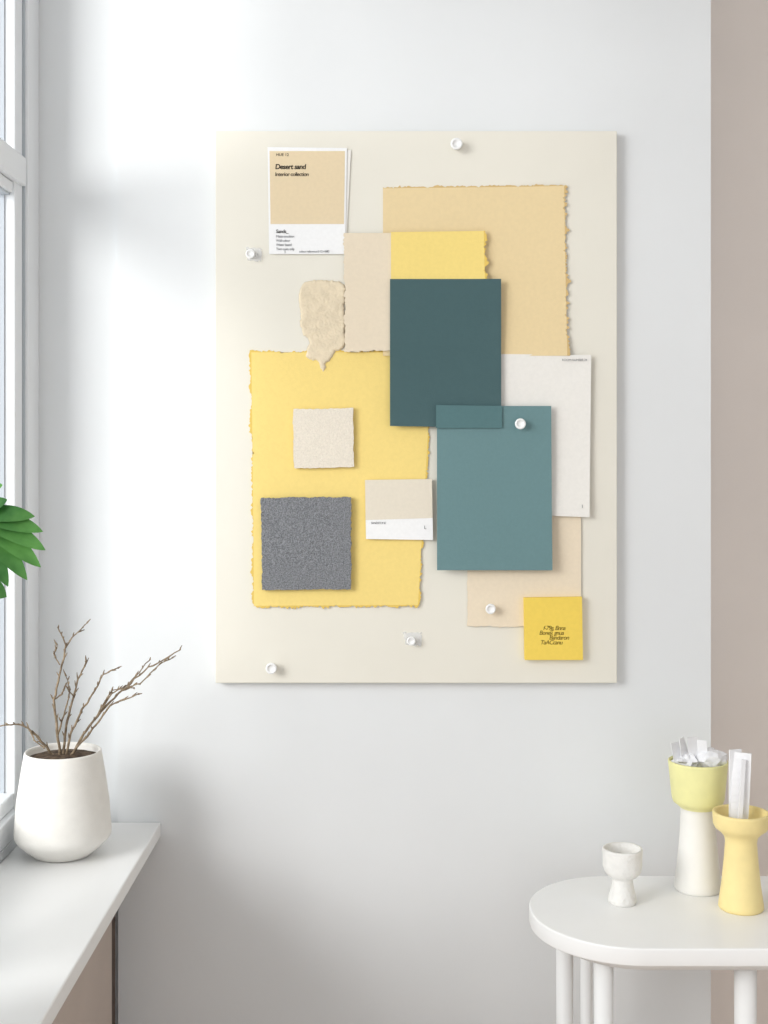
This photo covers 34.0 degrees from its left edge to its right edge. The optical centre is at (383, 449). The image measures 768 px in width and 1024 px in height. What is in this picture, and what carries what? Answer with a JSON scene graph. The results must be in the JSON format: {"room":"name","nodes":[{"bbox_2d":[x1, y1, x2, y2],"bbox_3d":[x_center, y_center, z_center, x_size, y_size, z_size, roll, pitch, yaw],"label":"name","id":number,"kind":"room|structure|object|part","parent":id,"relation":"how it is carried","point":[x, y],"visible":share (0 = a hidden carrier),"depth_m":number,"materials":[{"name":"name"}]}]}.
{"room":"design studio","nodes":[
{"label":"design studio","id":0,"kind":"room"},
{"bbox_2d":[0,838,16,863],"bbox_3d":[-0.795,1.113,0.706,0.210,0.775,3.612,0,0,0],"label":"wall","id":1,"kind":"structure","parent":0,"point":[9,848],"depth_m":2.30,"materials":[{"name":"paint"}]},
{"bbox_2d":[0,0,38,851],"bbox_3d":[-0.720,-0.247,1.387,0.060,1.945,2.251,0,0,0],"label":"window","id":2,"kind":"structure","parent":1,"relation":"in","point":[13,8],"depth_m":2.42,"materials":[{"name":"paint"}]},
{"bbox_2d":[0,0,4,792],"bbox_3d":[-0.728,-0.247,2.380,0.016,1.945,0.004,0,0,0],"label":"glass gasket","id":3,"kind":"object","parent":2,"relation":"attached to","point":[2,2],"visible":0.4,"depth_m":2.38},
{"bbox_3d":[-0.721,0.664,1.321,0.038,0.029,2.120,0,0,0],"label":"sash bottom","id":4,"kind":"part","parent":2,"relation":"part of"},
{"bbox_3d":[-0.720,0.703,1.321,0.060,0.045,2.120,0,0,0],"label":"bottom rail","id":5,"kind":"part","parent":2,"relation":"part of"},
{"bbox_2d":[22,0,24,760],"bbox_3d":[-0.718,-0.247,2.432,0.044,1.945,0.005,0,0,0],"label":"gasket","id":6,"kind":"object","parent":2,"relation":"attached to","point":[23,1],"visible":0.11,"depth_m":2.43,"materials":[{"name":"grey rubber"}]},
{"bbox_3d":[-0.720,-0.247,2.474,0.060,1.945,0.077,0,0,0],"label":"stile","id":7,"kind":"part","parent":2,"relation":"part of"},
{"bbox_3d":[-0.721,-0.247,1.700,0.060,1.943,0.060,0,0,0],"label":"mullion","id":8,"kind":"object","parent":2,"relation":"attached to","visible":0},
{"bbox_2d":[0,138,25,185],"bbox_3d":[-0.721,-0.537,1.345,0.058,0.055,2.168,0,0,0],"label":"transom","id":9,"kind":"object","parent":8,"relation":"attached to","point":[12,163],"visible":0.94,"depth_m":2.34,"materials":[{"name":"paint"}]},
{"bbox_2d":[0,174,11,191],"bbox_3d":[-0.722,-0.498,1.321,0.036,0.021,2.120,0,0,0],"label":"bead","id":10,"kind":"object","parent":9,"relation":"attached to","point":[5,183],"depth_m":2.34},
{"bbox_2d":[0,186,9,194],"bbox_3d":[-0.723,-0.486,1.321,0.026,0.004,2.120,0,0,0],"label":"transom gasket","id":11,"kind":"object","parent":10,"relation":"attached to","point":[2,191],"depth_m":2.36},
{"bbox_2d":[39,0,710,1023],"bbox_3d":[-0.174,0.050,2.550,1.651,2.900,0.100,0,0,0],"label":"wall","id":12,"kind":"structure","parent":0,"point":[324,853],"depth_m":2.50,"materials":[{"name":"paint"}]},
{"bbox_2d":[216,131,616,682],"bbox_3d":[0.064,-0.085,2.489,0.793,1.090,0.021,0,0,0],"label":"board","id":13,"kind":"object","parent":12,"relation":"attached to","point":[257,297],"visible":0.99,"depth_m":2.48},
{"bbox_2d":[246,249,254,258],"bbox_3d":[-0.257,-0.386,2.469,0.032,0.030,0.016,0,0,0],"label":"pin","id":14,"kind":"object","parent":13,"relation":"attached to","point":[250,253],"visible":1,"depth_m":2.46,"materials":[{"name":"white plastic"}]},
{"bbox_2d":[266,663,276,673],"bbox_3d":[-0.221,0.428,2.468,0.022,0.022,0.019,0,0,0],"label":"pin","id":15,"kind":"object","parent":13,"relation":"attached to","point":[271,668],"visible":1,"depth_m":2.46,"materials":[{"name":"white plastic"}]},
{"bbox_2d":[260,497,351,589],"bbox_3d":[-0.153,0.184,2.468,0.180,0.184,0.010,0,0,0],"label":"swatch","id":16,"kind":"object","parent":13,"relation":"attached to","point":[306,542],"visible":1,"depth_m":2.46,"materials":[{"name":"grey fabric"}]},
{"bbox_2d":[268,147,350,253],"bbox_3d":[-0.147,-0.492,2.475,0.164,0.211,0.004,0,0,0],"label":"card","id":17,"kind":"object","parent":13,"relation":"attached to","point":[308,188],"visible":1,"depth_m":2.47,"materials":[{"name":"white paper"}]},
{"bbox_2d":[300,250,328,252],"bbox_3d":[-0.138,-0.391,2.473,0.059,0.004,0.001,0,0,0],"label":"print","id":18,"kind":"object","parent":17,"relation":"attached to","point":[301,251],"depth_m":2.47,"materials":[{"name":"grey paper"}]},
{"bbox_2d":[299,280,345,370],"bbox_3d":[-0.121,-0.245,2.474,0.096,0.182,0.005,0,0,0],"label":"paper","id":19,"kind":"object","parent":13,"relation":"attached to","point":[321,302],"visible":1,"depth_m":2.47,"materials":[{"name":"beige paper"}]},
{"bbox_2d":[293,408,353,467],"bbox_3d":[-0.119,-0.024,2.470,0.121,0.120,0.005,0,0,0],"label":"swatch","id":20,"kind":"object","parent":13,"relation":"attached to","point":[323,438],"visible":1,"depth_m":2.47,"materials":[{"name":"fabric"}]},
{"bbox_2d":[248,350,429,608],"bbox_3d":[-0.084,0.057,2.476,0.369,0.515,0.004,0,0,0],"label":"paper","id":21,"kind":"object","parent":13,"relation":"attached to","point":[386,572],"visible":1,"depth_m":2.48,"materials":[{"name":"yellow paper"}]},
{"bbox_2d":[343,233,390,352],"bbox_3d":[-0.029,-0.309,2.470,0.105,0.235,0.003,0,0,1],"label":"paper","id":22,"kind":"object","parent":13,"relation":"attached to","point":[367,258],"visible":1,"depth_m":2.47,"materials":[{"name":"beige paper"}]},
{"bbox_2d":[365,479,432,539],"bbox_3d":[0.029,0.117,2.469,0.134,0.120,0.005,0,0,0],"label":"card","id":23,"kind":"object","parent":13,"relation":"attached to","point":[401,509],"visible":1,"depth_m":2.47,"materials":[{"name":"white paper"}]},
{"bbox_2d":[407,637,415,644],"bbox_3d":[0.056,0.373,2.470,0.038,0.029,0.015,0,0,0],"label":"pin","id":24,"kind":"object","parent":13,"relation":"attached to","point":[410,640],"visible":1,"depth_m":2.46,"materials":[{"name":"white plastic"}]},
{"bbox_2d":[391,231,488,278],"bbox_3d":[0.110,-0.379,2.467,0.193,0.104,0.004,0,0,1],"label":"paper","id":25,"kind":"object","parent":13,"relation":"attached to","point":[440,254],"visible":1,"depth_m":2.47,"materials":[{"name":"yellow paper"}]},
{"bbox_2d":[390,279,500,426],"bbox_3d":[0.121,-0.189,2.462,0.218,0.292,0.006,0,0,1],"label":"paper","id":26,"kind":"object","parent":13,"relation":"attached to","point":[445,334],"visible":1,"depth_m":2.46,"materials":[{"name":"teal paper"}]},
{"bbox_2d":[450,138,462,149],"bbox_3d":[0.142,-0.600,2.468,0.024,0.024,0.020,0,0,0],"label":"pin","id":27,"kind":"object","parent":13,"relation":"attached to","point":[456,143],"visible":1,"depth_m":2.46,"materials":[{"name":"white plastic"}]},
{"bbox_2d":[383,184,570,355],"bbox_3d":[0.183,-0.355,2.474,0.371,0.340,0.008,0,0,1],"label":"paper","id":28,"kind":"object","parent":13,"relation":"attached to","point":[524,226],"visible":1,"depth_m":2.48,"materials":[{"name":"beige paper"}]},
{"bbox_2d":[485,604,495,613],"bbox_3d":[0.209,0.311,2.466,0.020,0.020,0.018,0,0,0],"label":"pin","id":29,"kind":"object","parent":13,"relation":"attached to","point":[490,608],"visible":1,"depth_m":2.46,"materials":[{"name":"white plastic"}]},
{"bbox_2d":[436,405,551,569],"bbox_3d":[0.216,0.074,2.457,0.228,0.323,0.008,0,0,1],"label":"paper","id":30,"kind":"object","parent":13,"relation":"attached to","point":[494,485],"depth_m":2.46,"materials":[{"name":"teal paper"}]},
{"bbox_3d":[0.166,-0.066,2.456,0.129,0.045,0.002,0,0,0],"label":"teal tape strip","id":31,"kind":"part","parent":30,"relation":"part of","materials":[{"name":"teal paper"}]},
{"bbox_2d":[515,418,525,428],"bbox_3d":[0.266,-0.051,2.450,0.022,0.022,0.018,0,0,0],"label":"pin","id":32,"kind":"object","parent":30,"relation":"attached to","point":[520,423],"visible":1,"depth_m":2.44,"materials":[{"name":"white plastic"}]},
{"bbox_2d":[467,516,580,627],"bbox_3d":[0.276,0.236,2.475,0.225,0.228,0.003,0,0,0],"label":"paper","id":33,"kind":"object","parent":13,"relation":"attached to","point":[506,590],"visible":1,"depth_m":2.48,"materials":[{"name":"beige paper"}]},
{"bbox_2d":[501,354,590,516],"bbox_3d":[0.318,-0.029,2.469,0.179,0.321,0.007,0,0,1],"label":"paper","id":34,"kind":"object","parent":13,"relation":"attached to","point":[562,383],"visible":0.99,"depth_m":2.47,"materials":[{"name":"grey paper"}]},
{"bbox_2d":[523,596,582,659],"bbox_3d":[0.333,0.350,2.470,0.116,0.124,0.014,0,0,0],"label":"sticky note","id":35,"kind":"object","parent":13,"relation":"attached to","point":[553,630],"visible":1,"depth_m":2.46,"materials":[{"name":"yellow paper"}]},
{"bbox_2d":[711,0,767,1023],"bbox_3d":[1.650,0.050,2.800,2.700,2.900,0.100,0,0,0],"label":"wall","id":36,"kind":"structure","parent":0,"point":[739,28],"depth_m":2.75,"materials":[{"name":"beige paint"}]},
{"bbox_3d":[1.000,1.550,0.900,4.000,0.100,4.000,0,0,0],"label":"floor","id":37,"kind":"structure","parent":0,"visible":0},
{"bbox_2d":[52,915,114,1023],"bbox_3d":[-0.603,1.135,0.850,0.170,0.729,3.299,0,0,0],"label":"base cabinet","id":38,"kind":"object","parent":37,"relation":"on","point":[91,1000],"visible":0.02,"depth_m":2.26,"materials":[{"name":"beige wood"}]},
{"bbox_2d":[0,823,160,1023],"bbox_3d":[-0.567,0.755,0.850,0.245,0.028,3.299,0,0,0],"label":"window sill","id":39,"kind":"structure","parent":38,"relation":"on","point":[54,916],"depth_m":2.01,"materials":[{"name":"white paint"}]},
{"bbox_2d":[0,483,44,598],"bbox_3d":[-0.562,0.354,1.494,0.275,0.774,0.217,0,0,0],"label":"potted leafy plant","id":40,"kind":"object","parent":39,"relation":"on","point":[17,539],"visible":1,"depth_m":1.57,"materials":[{"name":"green plant"}]},
{"bbox_2d":[0,619,181,862],"bbox_3d":[-0.544,0.524,2.290,0.305,0.435,0.174,0,0,13],"label":"pot","id":41,"kind":"object","parent":39,"relation":"on","point":[63,814],"visible":1,"depth_m":2.24,"materials":[{"name":"ceramic"}]},
{"bbox_3d":[-0.588,0.646,2.300,0.174,0.190,0.174,0,0,0],"label":"pot","id":42,"kind":"part","parent":41,"relation":"part of","materials":[{"name":"ceramic"}]},
{"bbox_2d":[529,876,767,1023],"bbox_3d":[0.595,1.159,2.232,0.670,0.683,0.355,0,0,0],"label":"side table","id":43,"kind":"object","parent":37,"relation":"on","point":[667,928],"visible":0.98,"depth_m":2.15,"materials":[{"name":"white paint"}]},
{"bbox_3d":[0.324,1.175,2.250,0.031,0.650,0.031,0,0,0],"label":"leg","id":44,"kind":"part","parent":43,"relation":"part of","materials":[{"name":"white paint"}]},
{"bbox_3d":[0.380,1.175,2.355,0.023,0.650,0.023,0,0,0],"label":"leg","id":45,"kind":"part","parent":43,"relation":"part of","materials":[{"name":"white paint"}]},
{"bbox_3d":[0.372,1.175,2.125,0.033,0.650,0.033,0,0,0],"label":"leg","id":46,"kind":"part","parent":43,"relation":"part of","materials":[{"name":"white paint"}]},
{"bbox_2d":[602,842,642,907],"bbox_3d":[0.431,0.767,2.265,0.072,0.100,0.072,0,0,0],"label":"goblet","id":47,"kind":"object","parent":43,"relation":"on","point":[622,861],"visible":1,"depth_m":2.24,"materials":[{"name":"ceramic"}]},
{"bbox_2d":[668,736,727,896],"bbox_3d":[0.585,0.674,2.335,0.112,0.286,0.109,0,0,0],"label":"vase","id":48,"kind":"object","parent":43,"relation":"on","point":[697,773],"visible":0.94,"depth_m":2.30,"materials":[{"name":"white ceramic"}]},
{"bbox_2d":[712,749,767,915],"bbox_3d":[0.637,0.676,2.238,0.099,0.282,0.099,0,0,0],"label":"vase","id":49,"kind":"object","parent":43,"relation":"on","point":[741,824],"visible":1,"depth_m":2.21,"materials":[{"name":"ceramic"}]},
{"bbox_3d":[0.612,1.175,2.125,0.038,0.650,0.038,0,0,0],"label":"leg","id":50,"kind":"part","parent":43,"relation":"part of","materials":[{"name":"white paint"}]}
]}

